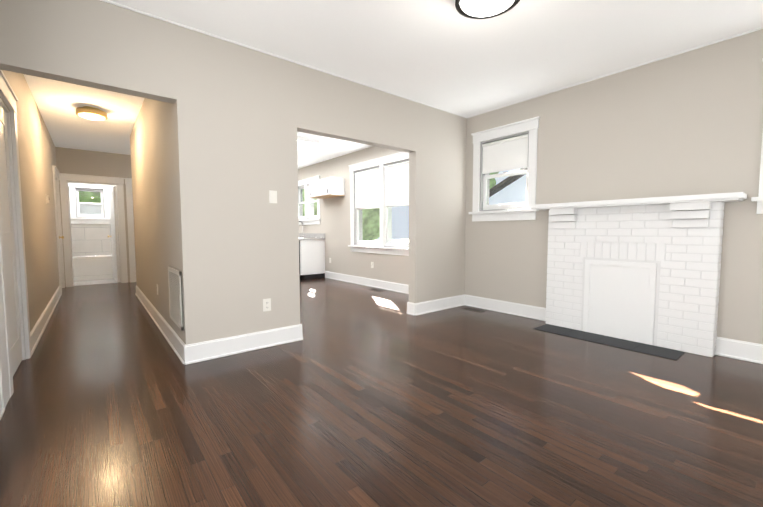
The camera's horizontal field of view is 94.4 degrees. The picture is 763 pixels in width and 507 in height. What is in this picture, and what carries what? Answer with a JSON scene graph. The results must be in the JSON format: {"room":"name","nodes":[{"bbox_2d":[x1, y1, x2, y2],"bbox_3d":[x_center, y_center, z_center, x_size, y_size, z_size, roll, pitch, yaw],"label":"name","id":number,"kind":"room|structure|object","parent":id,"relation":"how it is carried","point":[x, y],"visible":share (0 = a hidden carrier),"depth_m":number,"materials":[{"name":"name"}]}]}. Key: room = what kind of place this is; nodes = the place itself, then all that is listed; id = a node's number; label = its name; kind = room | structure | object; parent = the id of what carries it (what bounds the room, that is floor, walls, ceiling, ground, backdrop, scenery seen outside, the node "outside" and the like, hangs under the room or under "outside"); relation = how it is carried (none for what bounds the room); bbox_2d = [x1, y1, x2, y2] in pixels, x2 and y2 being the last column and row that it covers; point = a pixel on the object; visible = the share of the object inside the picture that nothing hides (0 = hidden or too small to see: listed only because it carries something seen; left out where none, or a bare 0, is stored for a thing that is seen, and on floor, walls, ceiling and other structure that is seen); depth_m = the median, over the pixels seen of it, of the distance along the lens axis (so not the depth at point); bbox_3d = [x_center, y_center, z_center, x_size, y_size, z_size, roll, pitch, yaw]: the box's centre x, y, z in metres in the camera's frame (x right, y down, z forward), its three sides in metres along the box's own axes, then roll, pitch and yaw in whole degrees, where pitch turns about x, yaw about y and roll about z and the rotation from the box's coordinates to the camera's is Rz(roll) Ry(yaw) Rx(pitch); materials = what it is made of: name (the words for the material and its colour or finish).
{"room":"living room","nodes":[
{"label":"living room","id":0,"kind":"room"},
{"bbox_2d":[0,70,62,350],"bbox_3d":[-3.582,-0.477,3.517,0.120,2.650,11.740,-3,5,-39],"label":"wall","id":1,"kind":"structure","parent":0,"point":[37,153],"depth_m":3.92,"materials":[{"name":"beige paint"}]},
{"bbox_2d":[0,388,4,419],"bbox_3d":[-1.081,0.949,0.658,0.028,0.155,3.720,-3,5,-39],"label":"baseboard","id":2,"kind":"structure","parent":1,"relation":"attached to","point":[2,410],"depth_m":2.07,"materials":[{"name":"white paint"}]},
{"bbox_2d":[0,105,22,375],"bbox_3d":[-2.779,-0.099,2.535,0.115,1.993,0.764,-3,5,-39],"label":"bedroom door","id":3,"kind":"structure","parent":1,"relation":"in","point":[10,266],"depth_m":2.71,"materials":[{"name":"white paint"}]},
{"bbox_2d":[0,69,31,407],"bbox_3d":[-2.691,-0.170,2.477,0.162,2.165,1.235,-3,5,-39],"label":"door frame","id":4,"kind":"structure","parent":1,"relation":"attached to","point":[8,96],"depth_m":2.84,"materials":[{"name":"white paint"}]},
{"bbox_2d":[30,285,61,353],"bbox_3d":[-4.247,0.710,4.527,0.028,0.155,3.850,-3,5,-39],"label":"baseboard","id":5,"kind":"structure","parent":1,"relation":"attached to","point":[37,331],"depth_m":3.91,"materials":[{"name":"white paint"}]},
{"bbox_2d":[56,190,63,279],"bbox_3d":[-5.813,-0.332,6.305,0.183,1.993,0.734,-3,5,-39],"label":"bedroom door","id":6,"kind":"structure","parent":1,"relation":"in","point":[62,237],"depth_m":6.57,"materials":[{"name":"white paint"}]},
{"bbox_2d":[55,147,131,286],"bbox_3d":[-4.353,-0.770,8.184,4.600,2.650,0.120,-3,5,-39],"label":"wall","id":7,"kind":"structure","parent":0,"point":[81,162],"depth_m":6.99,"materials":[{"name":"beige paint"}]},
{"bbox_2d":[52,165,135,292],"bbox_3d":[-5.093,-0.449,6.955,2.114,2.165,1.114,-3,5,-39],"label":"door frame","id":8,"kind":"structure","parent":7,"relation":"attached to","point":[64,178],"depth_m":6.85,"materials":[{"name":"white paint"}]},
{"bbox_2d":[108,186,120,281],"bbox_3d":[-5.762,-0.415,7.621,0.183,1.993,0.734,-3,5,-43],"label":"bathroom door","id":9,"kind":"structure","parent":7,"relation":"in","point":[114,232],"depth_m":7.45,"materials":[{"name":"white paint"}]},
{"bbox_2d":[68,185,119,255],"bbox_3d":[-6.505,-0.794,8.621,1.820,2.650,0.120,-3,5,-39],"label":"wall","id":10,"kind":"structure","parent":0,"point":[90,240],"depth_m":8.31,"materials":[{"name":"tile"}]},
{"bbox_2d":[68,183,109,223],"bbox_3d":[-6.845,-1.179,8.300,0.790,0.962,0.210,-3,5,-39],"label":"bathroom window","id":11,"kind":"structure","parent":10,"relation":"in","point":[83,212],"depth_m":8.28,"materials":[{"name":"white paint"}]},
{"bbox_2d":[74,278,120,285],"bbox_3d":[-6.050,0.628,8.059,1.940,0.120,1.700,-3,5,-39],"label":"floor","id":12,"kind":"structure","parent":0,"point":[91,282],"depth_m":7.42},
{"bbox_2d":[72,255,120,280],"bbox_3d":[-6.267,0.290,8.304,1.694,0.525,0.769,-3,5,-39],"label":"bathtub","id":13,"kind":"object","parent":12,"relation":"on","point":[98,267],"visible":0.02,"depth_m":7.76,"materials":[{"name":"white ceramic"}]},
{"bbox_2d":[130,98,182,340],"bbox_3d":[-2.870,-0.537,4.445,0.120,2.650,4.000,-3,5,-39],"label":"wall","id":14,"kind":"structure","parent":0,"point":[154,185],"depth_m":3.68,"materials":[{"name":"beige paint"}]},
{"bbox_2d":[135,285,191,364],"bbox_3d":[-2.886,0.714,4.431,0.031,0.155,4.176,-3,5,-39],"label":"baseboard","id":15,"kind":"structure","parent":14,"relation":"attached to","point":[184,352],"depth_m":3.42,"materials":[{"name":"white paint"}]},
{"bbox_2d":[168,266,183,329],"bbox_3d":[-1.805,0.374,3.090,0.016,0.480,0.570,-3,5,-39],"label":"air vent","id":16,"kind":"object","parent":14,"relation":"in","point":[175,295],"visible":1,"depth_m":3.04,"materials":[{"name":"white metal"}]},
{"bbox_2d":[0,0,466,344],"bbox_3d":[-0.622,-0.488,3.623,4.600,2.650,0.120,-3,5,-39],"label":"wall","id":17,"kind":"structure","parent":0,"point":[243,115],"depth_m":3.05,"materials":[{"name":"beige paint"}]},
{"bbox_2d":[192,324,302,362],"bbox_3d":[-1.155,0.791,3.170,0.998,0.155,0.028,-3,5,-39],"label":"baseboard","id":18,"kind":"structure","parent":17,"relation":"attached to","point":[243,343],"depth_m":3.12,"materials":[{"name":"white paint"}]},
{"bbox_2d":[263,298,270,311],"bbox_3d":[-1.052,0.473,3.247,0.072,0.115,0.008,-3,5,-39],"label":"electrical outlet","id":19,"kind":"object","parent":17,"relation":"attached to","point":[266,304],"visible":1,"depth_m":3.24,"materials":[{"name":"white plastic"}]},
{"bbox_2d":[269,190,276,202],"bbox_3d":[-0.988,-0.518,3.230,0.072,0.115,0.020,-3,5,-39],"label":"light switch","id":20,"kind":"object","parent":17,"relation":"attached to","point":[272,196],"visible":1,"depth_m":3.23,"materials":[{"name":"white plastic"}]},
{"bbox_2d":[100,0,466,117],"bbox_3d":[-0.580,-1.801,3.486,4.600,0.014,0.018,-3,5,-39],"label":"trim","id":21,"kind":"structure","parent":17,"relation":"attached to","point":[181,25],"depth_m":3.06,"materials":[{"name":"white paint"}]},
{"bbox_2d":[406,302,411,314],"bbox_3d":[0.701,0.681,4.873,0.988,0.155,0.028,-3,5,-39],"label":"baseboard","id":22,"kind":"structure","parent":17,"relation":"attached to","point":[409,304],"depth_m":4.53,"materials":[{"name":"white paint"}]},
{"bbox_2d":[412,295,463,315],"bbox_3d":[0.795,0.688,4.758,0.988,0.155,0.028,-3,5,-39],"label":"baseboard","id":23,"kind":"structure","parent":17,"relation":"attached to","point":[420,308],"depth_m":4.71,"materials":[{"name":"white paint"}]},
{"bbox_2d":[0,278,762,506],"bbox_3d":[-1.183,0.847,4.462,4.920,0.120,10.040,-3,5,-39],"label":"floor","id":24,"kind":"structure","parent":0,"point":[358,395],"depth_m":2.03,"materials":[{"name":"brown wood"}]},
{"bbox_2d":[299,221,324,278],"bbox_3d":[-2.403,-0.125,8.456,1.282,1.321,1.982,-3,5,-39],"label":"base cabinet","id":25,"kind":"object","parent":24,"relation":"on","point":[311,255],"visible":0.46,"depth_m":7.95,"materials":[{"name":"white wood"}]},
{"bbox_2d":[462,307,483,311],"bbox_3d":[1.245,0.760,4.787,0.120,0.004,0.300,-3,5,-39],"label":"floor vent","id":26,"kind":"object","parent":24,"relation":"in","point":[472,309],"visible":1,"depth_m":4.79,"materials":[{"name":"brown"}]},
{"bbox_2d":[531,192,746,359],"bbox_3d":[2.260,0.167,3.414,0.449,1.360,1.680,-3,5,-39],"label":"fireplace","id":27,"kind":"object","parent":24,"relation":"on","point":[641,275],"visible":1,"depth_m":3.33,"materials":[{"name":"white brick"}]},
{"bbox_2d":[24,0,762,168],"bbox_3d":[-1.725,-1.958,4.945,4.920,0.120,11.740,-3,5,-39],"label":"ceiling","id":28,"kind":"structure","parent":0,"point":[444,55],"depth_m":2.99,"materials":[{"name":"white paint"}]},
{"bbox_2d":[76,106,107,119],"bbox_3d":[-3.740,-1.804,4.560,0.320,0.131,0.320,-3,5,-39],"label":"light","id":29,"kind":"object","parent":28,"relation":"attached to","point":[90,113],"visible":1,"depth_m":4.48,"materials":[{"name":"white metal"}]},
{"bbox_2d":[297,136,318,148],"bbox_3d":[-1.471,-1.929,6.124,0.600,0.084,0.500,-3,5,-39],"label":"ceiling light","id":30,"kind":"object","parent":28,"relation":"attached to","point":[304,143],"visible":0.43,"depth_m":6.04,"materials":[{"name":"white paint"}]},
{"bbox_2d":[455,0,519,18],"bbox_3d":[0.693,-1.675,2.296,0.420,0.116,0.420,-3,5,-39],"label":"ceiling light","id":31,"kind":"object","parent":28,"relation":"attached to","point":[479,9],"visible":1,"depth_m":2.35,"materials":[{"name":"white glass"}]},
{"bbox_2d":[298,29,762,346],"bbox_3d":[0.643,-0.632,5.864,0.200,2.650,10.040,-3,5,-39],"label":"wall","id":32,"kind":"structure","parent":0,"point":[688,123],"depth_m":3.46,"materials":[{"name":"beige paint"}]},
{"bbox_2d":[298,175,320,224],"bbox_3d":[-1.804,-1.278,8.802,0.290,1.122,1.470,-3,5,-39],"label":"kitchen window","id":33,"kind":"structure","parent":32,"relation":"in","point":[309,218],"depth_m":8.73,"materials":[{"name":"white paint"}]},
{"bbox_2d":[309,177,344,198],"bbox_3d":[-1.197,-1.403,7.622,0.362,0.366,0.924,-3,5,-39],"label":"upper cabinet","id":34,"kind":"object","parent":32,"relation":"attached to","point":[328,187],"visible":1,"depth_m":7.35,"materials":[{"name":"white wood"}]},
{"bbox_2d":[325,271,408,293],"bbox_3d":[-0.095,0.569,6.667,0.028,0.155,3.820,-3,5,-39],"label":"baseboard","id":35,"kind":"structure","parent":32,"relation":"attached to","point":[392,286],"depth_m":6.80,"materials":[{"name":"white paint"}]},
{"bbox_2d":[348,152,408,255],"bbox_3d":[0.074,-0.872,6.522,0.290,1.752,2.070,-3,5,-39],"label":"dining room window","id":36,"kind":"structure","parent":32,"relation":"in","point":[382,185],"depth_m":6.50,"materials":[{"name":"white paint"}]},
{"bbox_2d":[469,116,539,221],"bbox_3d":[1.630,-1.029,4.603,0.290,1.202,0.970,-3,5,-39],"label":"living room window","id":37,"kind":"structure","parent":32,"relation":"in","point":[512,149],"depth_m":4.53,"materials":[{"name":"white paint"}]},
{"bbox_2d":[463,294,545,320],"bbox_3d":[1.582,0.696,4.617,0.028,0.155,1.245,-3,5,-39],"label":"baseboard","id":38,"kind":"structure","parent":32,"relation":"attached to","point":[523,310],"depth_m":4.56,"materials":[{"name":"white paint"}]},
{"bbox_2d":[467,27,762,117],"bbox_3d":[2.422,-1.802,3.432,0.018,0.014,3.840,-3,5,-39],"label":"trim","id":39,"kind":"structure","parent":32,"relation":"attached to","point":[751,31],"depth_m":3.40,"materials":[{"name":"white paint"}]},
{"bbox_2d":[715,337,762,363],"bbox_3d":[3.255,0.822,2.572,0.028,0.155,1.205,-3,5,-39],"label":"baseboard","id":40,"kind":"structure","parent":32,"relation":"attached to","point":[725,347],"depth_m":2.92,"materials":[{"name":"white paint"}]},
{"bbox_2d":[751,58,762,213],"bbox_3d":[3.356,-0.898,2.493,0.290,1.202,0.970,-3,5,-39],"label":"living room window","id":41,"kind":"structure","parent":32,"relation":"in","point":[759,199],"depth_m":2.79,"materials":[{"name":"white paint"}]},
{"label":"outside","id":42,"kind":"structure","parent":0,"visible":0},
{"bbox_2d":[374,239,408,242],"bbox_3d":[5.785,0.843,15.335,100.000,0.300,90.000,-3,5,-39],"label":"ground","id":43,"kind":"structure","parent":42,"point":[404,240],"depth_m":63.37,"materials":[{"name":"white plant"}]},
{"bbox_2d":[79,191,100,202],"bbox_3d":[-10.605,-2.875,11.651,5.807,7.675,5.047,-3,5,-39],"label":"tree","id":44,"kind":"object","parent":43,"relation":"on","point":[90,196],"depth_m":11.04,"materials":[{"name":"green plant"}]},
{"bbox_2d":[302,189,379,240],"bbox_3d":[-1.618,-1.662,15.049,4.347,4.797,3.680,-3,5,-39],"label":"tree","id":45,"kind":"object","parent":43,"relation":"on","point":[371,224],"depth_m":13.92,"materials":[{"name":"green plant"}]},
{"bbox_2d":[489,172,498,188],"bbox_3d":[3.208,-3.401,18.391,6.069,7.834,6.206,-3,5,-39],"label":"tree","id":46,"kind":"object","parent":43,"relation":"on","point":[491,182],"depth_m":17.91,"materials":[{"name":"green plant"}]},
{"bbox_2d":[489,168,526,204],"bbox_3d":[8.702,-1.272,12.806,9.200,4.230,8.300,-3,5,-39],"label":"house","id":47,"kind":"structure","parent":43,"relation":"on","point":[508,192],"depth_m":11.46,"materials":[{"name":"grey"}]}
]}

